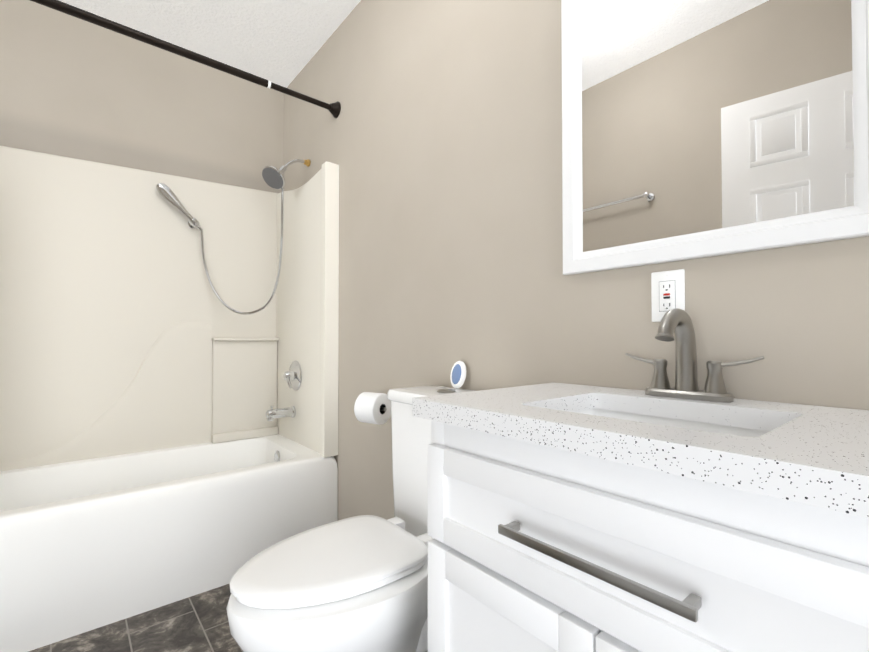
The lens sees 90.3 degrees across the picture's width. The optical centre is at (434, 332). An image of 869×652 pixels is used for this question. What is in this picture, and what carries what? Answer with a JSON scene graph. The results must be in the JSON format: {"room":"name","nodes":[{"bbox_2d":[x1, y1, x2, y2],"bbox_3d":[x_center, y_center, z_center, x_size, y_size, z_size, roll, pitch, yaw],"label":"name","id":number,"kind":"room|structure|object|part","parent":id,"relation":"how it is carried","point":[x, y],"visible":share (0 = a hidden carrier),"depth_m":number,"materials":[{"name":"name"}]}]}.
{"room":"bathroom","nodes":[
{"label":"bathroom","id":0,"kind":"room"},
{"bbox_2d":[28,584,241,651],"bbox_3d":[-0.615,1.120,1.161,1.720,0.100,3.160,1,-1,-40],"label":"floor","id":1,"kind":"structure","parent":0,"point":[198,623],"depth_m":1.55,"materials":[{"name":"tile"}]},
{"bbox_2d":[0,146,338,651],"bbox_3d":[-1.318,0.036,2.017,1.516,2.095,0.768,1,-1,-40],"label":"shower","id":2,"kind":"object","parent":1,"relation":"on","point":[169,352],"visible":1,"depth_m":2.15,"materials":[{"name":"white plastic"}]},
{"bbox_2d":[0,434,337,651],"bbox_3d":[-1.318,0.851,2.004,1.516,0.465,0.768,1,-1,-40],"label":"tub","id":3,"kind":"object","parent":2,"relation":"in","point":[89,542],"depth_m":1.76,"materials":[{"name":"white plastic"}]},
{"bbox_3d":[-0.874,0.453,2.449,0.155,0.082,0.068,1,-1,-40],"label":"spout","id":4,"kind":"part","parent":2,"relation":"part of","materials":[{"name":"silver metal"}]},
{"bbox_2d":[226,385,475,651],"bbox_3d":[-0.162,0.624,1.196,0.765,0.892,0.424,1,-1,-40],"label":"toilet","id":5,"kind":"object","parent":1,"relation":"on","point":[356,584],"visible":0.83,"depth_m":1.04,"materials":[{"name":"white ceramic"}]},
{"bbox_3d":[-0.259,0.587,1.131,0.513,0.042,0.346,1,-1,-40],"label":"seat","id":6,"kind":"part","parent":5,"relation":"part of","materials":[{"name":"white plastic"}]},
{"bbox_3d":[0.047,0.204,1.379,0.220,0.046,0.424,1,-1,-40],"label":"lid","id":7,"kind":"part","parent":5,"relation":"part of","materials":[{"name":"white ceramic"}]},
{"bbox_2d":[450,361,465,387],"bbox_3d":[0.081,0.143,1.474,0.034,0.094,0.066,1,-1,-40],"label":"puck","id":8,"kind":"object","parent":5,"relation":"on","point":[458,375],"visible":1,"depth_m":1.46,"materials":[{"name":"white plastic"}]},
{"bbox_2d":[412,308,868,651],"bbox_3d":[0.393,0.506,0.743,0.519,1.114,0.790,1,-1,-40],"label":"bathroom vanity","id":9,"kind":"object","parent":1,"relation":"on","point":[685,514],"visible":1,"depth_m":0.59,"materials":[{"name":"white paint"}]},
{"bbox_3d":[0.110,0.684,0.745,0.020,0.522,0.366,1,-1,-40],"label":"door","id":10,"kind":"part","parent":9,"relation":"part of","materials":[{"name":"white paint"}]},
{"bbox_3d":[0.206,0.509,0.589,0.036,0.407,0.287,1,-1,-40],"label":"handle","id":11,"kind":"part","parent":9,"relation":"part of","materials":[{"name":"silver metal"}]},
{"bbox_3d":[0.348,0.679,0.461,0.020,0.522,0.366,1,-1,-40],"label":"door","id":12,"kind":"part","parent":9,"relation":"part of","materials":[{"name":"white paint"}]},
{"bbox_3d":[0.229,0.317,0.609,0.020,0.184,0.736,1,-1,-40],"label":"drawer","id":13,"kind":"part","parent":9,"relation":"part of","materials":[{"name":"white paint"}]},
{"bbox_2d":[625,308,763,401],"bbox_3d":[0.488,0.043,0.870,0.147,0.183,0.262,1,-1,-40],"label":"faucet","id":14,"kind":"object","parent":9,"relation":"on","point":[676,320],"depth_m":0.88,"materials":[{"name":"silver metal"}]},
{"bbox_2d":[0,0,283,192],"bbox_3d":[-1.598,-0.250,2.356,1.520,2.680,0.100,1,-1,-40],"label":"wall","id":15,"kind":"structure","parent":0,"point":[74,87],"depth_m":2.28,"materials":[{"name":"paint"}]},
{"bbox_2d":[59,0,360,87],"bbox_3d":[-0.615,-1.660,1.207,1.720,0.100,3.160,1,-1,-40],"label":"ceiling","id":16,"kind":"structure","parent":0,"point":[280,42],"depth_m":2.24,"materials":[{"name":"white paint"}]},
{"bbox_2d":[284,0,868,520],"bbox_3d":[0.005,-0.261,1.704,0.100,2.680,3.160,1,-1,-40],"label":"wall","id":17,"kind":"structure","parent":0,"point":[438,140],"depth_m":1.44,"materials":[{"name":"paint"}]},
{"bbox_2d":[354,392,390,424],"bbox_3d":[-0.249,0.307,1.780,0.176,0.124,0.168,1,-1,-40],"label":"toilet paper","id":18,"kind":"object","parent":17,"relation":"attached to","point":[372,408],"visible":0.96,"depth_m":1.72,"materials":[{"name":"white paper"}]},
{"bbox_2d":[651,269,684,321],"bbox_3d":[0.531,-0.083,0.987,0.008,0.116,0.072,1,-1,-40],"label":"outlet","id":19,"kind":"object","parent":17,"relation":"attached to","point":[667,290],"visible":0.81,"depth_m":0.98,"materials":[{"name":"white plastic"}]},
{"bbox_2d":[561,0,868,274],"bbox_3d":[0.559,-0.573,0.952,0.020,0.822,0.630,1,-1,-40],"label":"framed mirror","id":20,"kind":"object","parent":17,"relation":"attached to","point":[693,129],"visible":0.97,"depth_m":0.92,"materials":[{"name":"white paint"}]},
{"bbox_3d":[-1.236,-0.278,0.664,0.100,2.680,3.160,1,-1,-40],"label":"wall","id":21,"kind":"structure","parent":0,"visible":0},
{"bbox_2d":[30,0,340,117],"bbox_3d":[-1.087,-1.165,1.762,1.516,0.080,0.080,1,-1,-40],"label":"shower curtain rod","id":22,"kind":"object","parent":21,"relation":"attached to","point":[334,109],"visible":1,"depth_m":1.77,"materials":[{"name":"black metal"}]}
]}

